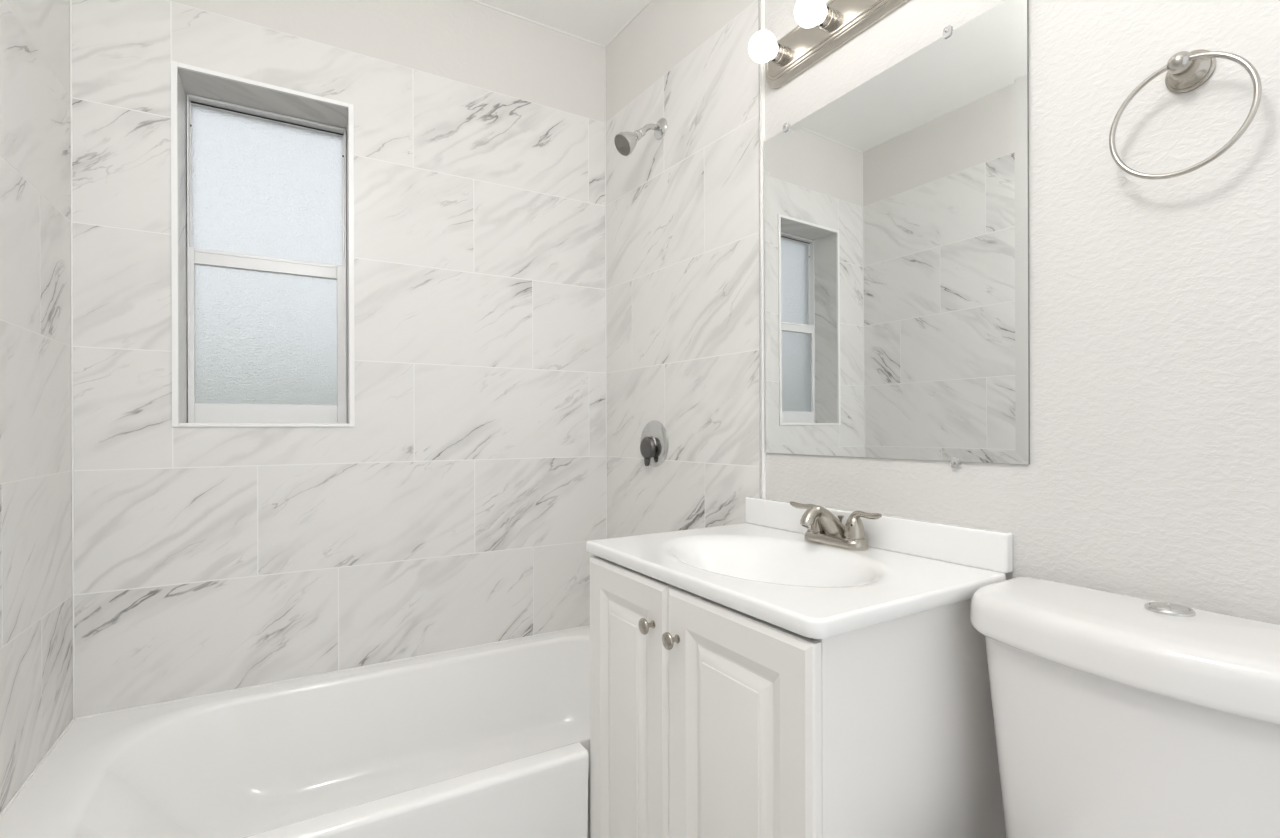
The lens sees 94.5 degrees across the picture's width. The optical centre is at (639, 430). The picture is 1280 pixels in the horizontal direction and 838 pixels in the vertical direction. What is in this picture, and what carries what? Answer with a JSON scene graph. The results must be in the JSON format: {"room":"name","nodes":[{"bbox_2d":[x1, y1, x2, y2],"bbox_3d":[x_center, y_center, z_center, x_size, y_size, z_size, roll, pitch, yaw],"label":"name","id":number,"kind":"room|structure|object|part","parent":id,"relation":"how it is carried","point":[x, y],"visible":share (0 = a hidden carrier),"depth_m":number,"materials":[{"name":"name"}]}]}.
{"room":"bathroom","nodes":[
{"label":"bathroom","id":0,"kind":"room"},
{"bbox_2d":[0,0,72,812],"bbox_3d":[-0.704,-0.199,0.104,0.140,2.593,3.250,0,0,-30],"label":"wall","id":1,"kind":"structure","parent":0,"point":[36,686],"depth_m":1.28,"materials":[{"name":"white tile"}]},
{"bbox_2d":[0,719,73,818],"bbox_3d":[-1.236,0.732,1.161,0.005,0.004,0.771,0,0,-30],"label":"trim","id":2,"kind":"structure","parent":1,"relation":"attached to","point":[72,721],"depth_m":1.26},
{"bbox_2d":[70,0,74,718],"bbox_3d":[-1.439,-0.356,1.498,0.003,2.179,0.004,0,0,-30],"label":"trim","id":3,"kind":"structure","parent":1,"relation":"attached to","point":[71,183],"depth_m":1.50,"materials":[{"name":"white tile"}]},
{"bbox_2d":[72,0,605,719],"bbox_3d":[-0.839,-0.202,1.964,2.007,2.593,0.220,0,0,-29],"label":"wall","id":4,"kind":"structure","parent":0,"point":[462,503],"depth_m":1.84,"materials":[{"name":"white tile"}]},
{"bbox_2d":[170,61,354,426],"bbox_3d":[-1.071,-0.503,1.706,0.445,0.986,0.011,0,0,-30],"label":"trim","id":5,"kind":"structure","parent":4,"relation":"attached to","point":[174,66],"depth_m":1.64,"materials":[{"name":"white tile"}]},
{"bbox_2d":[187,94,346,422],"bbox_3d":[-1.159,-0.502,1.862,0.417,0.966,0.073,0,0,-29],"label":"window","id":6,"kind":"structure","parent":4,"relation":"in","point":[266,191],"depth_m":1.84,"materials":[{"name":"glass"}]},
{"bbox_3d":[-1.147,-0.529,1.830,0.367,0.005,0.003,0,0,-29],"label":"pull rail","id":7,"kind":"part","parent":6,"relation":"part of","materials":[{"name":"white plastic"}]},
{"bbox_3d":[-1.155,-0.287,1.843,0.375,0.418,0.004,0,0,-29],"label":"pane","id":8,"kind":"part","parent":6,"relation":"part of","materials":[{"name":"white glass"}]},
{"bbox_3d":[-1.161,-0.741,1.863,0.411,0.475,0.020,0,0,-29],"label":"sash","id":9,"kind":"part","parent":6,"relation":"part of","materials":[{"name":"glass"}]},
{"bbox_3d":[-1.162,-0.750,1.862,0.400,0.444,0.004,0,0,-29],"label":"pane","id":10,"kind":"part","parent":6,"relation":"part of","materials":[{"name":"white glass"}]},
{"bbox_3d":[-1.149,-0.280,1.844,0.411,0.516,0.023,0,0,-29],"label":"sash","id":11,"kind":"part","parent":6,"relation":"part of","materials":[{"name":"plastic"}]},
{"bbox_2d":[75,625,589,719],"bbox_3d":[-0.780,0.730,1.867,1.498,0.004,0.006,0,0,-29],"label":"trim","id":12,"kind":"structure","parent":4,"relation":"attached to","point":[82,717],"depth_m":1.75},
{"bbox_2d":[470,0,604,46],"bbox_3d":[-0.787,-1.446,1.865,1.507,0.004,0.004,0,0,-29],"label":"trim","id":13,"kind":"structure","parent":4,"relation":"attached to","point":[470,0],"depth_m":2.10,"materials":[{"name":"white paint"}]},
{"bbox_2d":[475,0,648,45],"bbox_3d":[-0.099,-1.508,0.615,2.400,0.120,3.500,0,0,-35],"label":"ceiling","id":14,"kind":"structure","parent":0,"point":[597,21],"depth_m":2.05,"materials":[{"name":"paint"}]},
{"bbox_2d":[606,0,1279,837],"bbox_3d":[0.795,-0.204,0.960,0.176,2.593,3.261,0,0,-33],"label":"wall","id":15,"kind":"structure","parent":0,"point":[1152,473],"depth_m":0.98,"materials":[{"name":"white paint"}]},
{"bbox_2d":[605,47,606,538],"bbox_3d":[-0.129,-0.361,2.236,0.003,2.179,0.004,0,0,-35],"label":"trim","id":16,"kind":"structure","parent":15,"relation":"attached to","point":[605,47],"depth_m":2.23,"materials":[{"name":"white tile"}]},
{"bbox_2d":[605,0,651,46],"bbox_3d":[0.094,-1.449,1.910,0.004,0.004,0.785,0,0,-35],"label":"trim","id":17,"kind":"structure","parent":15,"relation":"attached to","point":[649,1],"depth_m":2.10,"materials":[{"name":"white paint"}]},
{"bbox_2d":[614,118,666,155],"bbox_3d":[-0.002,-0.951,1.904,0.172,0.154,0.073,0,0,-35],"label":"shower fixture","id":18,"kind":"object","parent":15,"relation":"attached to","point":[625,142],"visible":1,"depth_m":1.88,"materials":[{"name":"silver metal"}]},
{"bbox_3d":[0.032,-0.976,1.925,0.084,0.053,0.019,0,0,-35],"label":"shower arm","id":19,"kind":"part","parent":18,"relation":"part of","materials":[{"name":"silver metal"}]},
{"bbox_2d":[640,420,668,466],"bbox_3d":[0.032,0.045,1.974,0.041,0.156,0.156,0,0,-35],"label":"shower valve","id":20,"kind":"object","parent":15,"relation":"attached to","point":[654,445],"visible":1,"depth_m":1.96,"materials":[{"name":"silver metal"}]},
{"bbox_3d":[0.026,0.096,1.970,0.026,0.046,0.026,0,0,-35],"label":"lever","id":21,"kind":"part","parent":20,"relation":"part of","materials":[{"name":"metal"}]},
{"bbox_3d":[0.027,0.059,1.971,0.028,0.075,0.075,0,0,-35],"label":"knob","id":22,"kind":"part","parent":20,"relation":"part of","materials":[{"name":"metal"}]},
{"bbox_2d":[758,0,761,498],"bbox_3d":[0.329,-0.035,1.589,0.016,2.256,0.008,0,0,-35],"label":"trim","id":23,"kind":"structure","parent":15,"relation":"attached to","point":[759,1],"depth_m":1.58,"materials":[{"name":"white metal"}]},
{"bbox_2d":[761,0,765,498],"bbox_3d":[0.334,-0.179,1.583,0.015,2.543,0.007,0,0,-35],"label":"trim","id":24,"kind":"structure","parent":15,"relation":"attached to","point":[762,1],"depth_m":1.58,"materials":[{"name":"white tile"}]},
{"bbox_2d":[748,0,908,88],"bbox_3d":[0.448,-0.946,1.276,0.123,0.120,0.614,0,0,-32],"label":"vanity light","id":25,"kind":"object","parent":15,"relation":"attached to","point":[823,28],"visible":1,"depth_m":1.38,"materials":[{"name":"silver metal"}]},
{"bbox_2d":[748,30,787,65],"bbox_3d":[0.316,-0.946,1.469,0.102,0.069,0.069,0,0,-35],"label":"bulb","id":26,"kind":"object","parent":25,"relation":"attached to","point":[763,47],"depth_m":1.45,"materials":[{"name":"glass"}]},
{"bbox_2d":[794,0,837,31],"bbox_3d":[0.396,-0.946,1.341,0.102,0.069,0.069,0,0,-35],"label":"bulb","id":27,"kind":"object","parent":25,"relation":"attached to","point":[817,15],"depth_m":1.33,"materials":[{"name":"glass"}]},
{"bbox_2d":[745,497,1012,572],"bbox_3d":[0.475,0.218,1.333,0.024,0.071,0.679,0,0,-32],"label":"backsplash","id":28,"kind":"structure","parent":15,"relation":"attached to","point":[992,550],"depth_m":1.18,"materials":[{"name":"white ceramic"}]},
{"bbox_2d":[764,0,1029,464],"bbox_3d":[0.503,-0.353,1.299,0.008,0.826,0.644,0,0,-32],"label":"mirror","id":29,"kind":"object","parent":15,"relation":"attached to","point":[896,211],"visible":1,"depth_m":1.21,"materials":[{"name":"silver mirror"}]},
{"bbox_2d":[782,123,788,131],"bbox_3d":[0.370,-0.770,1.504,0.010,0.021,0.016,0,0,-32],"label":"mirror clip","id":30,"kind":"object","parent":29,"relation":"attached to","point":[786,125],"visible":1,"depth_m":1.50,"materials":[{"name":"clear plastic"}]},
{"bbox_2d":[942,25,952,38],"bbox_3d":[0.594,-0.770,1.143,0.010,0.021,0.016,0,0,-32],"label":"mirror clip","id":31,"kind":"object","parent":29,"relation":"attached to","point":[947,30],"visible":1,"depth_m":1.14,"materials":[{"name":"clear plastic"}]},
{"bbox_2d":[950,458,960,468],"bbox_3d":[0.606,0.063,1.136,0.010,0.021,0.016,0,0,-31],"label":"mirror clip","id":32,"kind":"object","parent":29,"relation":"attached to","point":[955,462],"visible":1,"depth_m":1.13,"materials":[{"name":"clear plastic"}]},
{"bbox_2d":[1109,49,1261,179],"bbox_3d":[0.765,-0.448,0.833,0.055,0.186,0.162,0,0,-32],"label":"towel ring","id":33,"kind":"object","parent":15,"relation":"attached to","point":[1187,71],"visible":1,"depth_m":0.82,"materials":[{"name":"silver metal"}]},
{"bbox_3d":[0.752,-0.513,0.825,0.026,0.028,0.028,0,0,-32],"label":"post knob","id":34,"kind":"part","parent":33,"relation":"part of","materials":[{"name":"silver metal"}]},
{"bbox_3d":[-0.080,1.145,0.602,2.400,0.100,3.460,0,0,-35],"label":"floor","id":35,"kind":"structure","parent":0,"visible":0},
{"bbox_2d":[0,626,589,837],"bbox_3d":[-0.557,0.913,1.544,1.565,0.364,0.786,0,0,-30],"label":"bathtub","id":36,"kind":"object","parent":35,"relation":"on","point":[492,740],"visible":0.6,"depth_m":1.58,"materials":[{"name":"white ceramic"}]},
{"bbox_2d":[590,555,1004,837],"bbox_3d":[0.254,0.687,1.199,0.522,0.812,0.664,0,0,-32],"label":"vanity cabinet","id":37,"kind":"object","parent":35,"relation":"on","point":[709,718],"visible":0.93,"depth_m":0.95,"materials":[{"name":"white wood"}]},
{"bbox_3d":[-0.028,0.635,1.229,0.020,0.693,0.316,0,0,-32],"label":"door","id":38,"kind":"part","parent":37,"relation":"part of","materials":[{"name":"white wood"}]},
{"bbox_3d":[0.013,0.369,1.117,0.028,0.031,0.031,0,0,-32],"label":"knob","id":39,"kind":"part","parent":37,"relation":"part of","materials":[{"name":"silver metal"}]},
{"bbox_3d":[0.055,0.372,1.049,0.028,0.031,0.031,0,0,-32],"label":"knob","id":40,"kind":"part","parent":37,"relation":"part of","materials":[{"name":"silver metal"}]},
{"bbox_3d":[0.148,0.635,0.946,0.020,0.693,0.345,0,0,-32],"label":"door","id":41,"kind":"part","parent":37,"relation":"part of","materials":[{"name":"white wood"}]},
{"bbox_2d":[586,497,1012,638],"bbox_3d":[0.270,0.290,1.206,0.507,0.214,0.679,0,0,-32],"label":"sink","id":42,"kind":"object","parent":37,"relation":"on","point":[763,567],"visible":0.91,"depth_m":1.13,"materials":[{"name":"white ceramic"}]},
{"bbox_2d":[790,501,881,550],"bbox_3d":[0.423,0.207,1.303,0.154,0.091,0.199,0,0,6],"label":"faucet","id":43,"kind":"object","parent":42,"relation":"on","point":[823,527],"visible":1,"depth_m":1.27,"materials":[{"name":"silver metal"}]},
{"bbox_3d":[0.388,0.183,1.375,0.021,0.029,0.086,0,0,-37],"label":"lever","id":44,"kind":"part","parent":43,"relation":"part of","materials":[{"name":"silver metal"}]},
{"bbox_3d":[0.405,0.208,1.351,0.045,0.054,0.045,0,0,-32],"label":"handle","id":45,"kind":"part","parent":43,"relation":"part of","materials":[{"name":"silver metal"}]},
{"bbox_3d":[0.403,0.207,1.290,0.136,0.090,0.067,0,0,-32],"label":"spout","id":46,"kind":"part","parent":43,"relation":"part of","materials":[{"name":"silver metal"}]},
{"bbox_3d":[0.446,0.212,1.312,0.015,0.046,0.015,0,0,-32],"label":"lift rod","id":47,"kind":"part","parent":43,"relation":"part of","materials":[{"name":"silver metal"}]},
{"bbox_3d":[0.458,0.208,1.264,0.045,0.054,0.045,0,0,-32],"label":"handle","id":48,"kind":"part","parent":43,"relation":"part of","materials":[{"name":"silver metal"}]},
{"bbox_3d":[0.473,0.183,1.239,0.021,0.029,0.086,0,0,-26],"label":"lever","id":49,"kind":"part","parent":43,"relation":"part of","materials":[{"name":"silver metal"}]},
{"bbox_2d":[970,577,1279,837],"bbox_3d":[0.479,0.668,0.657,0.711,0.851,0.453,0,0,-32],"label":"toilet","id":50,"kind":"object","parent":35,"relation":"on","point":[1115,715],"visible":1,"depth_m":0.74,"materials":[{"name":"white ceramic"}]},
{"bbox_3d":[0.681,0.280,0.782,0.234,0.062,0.453,0,0,-32],"label":"tank lid","id":51,"kind":"part","parent":50,"relation":"part of","materials":[{"name":"white ceramic"}]}
]}

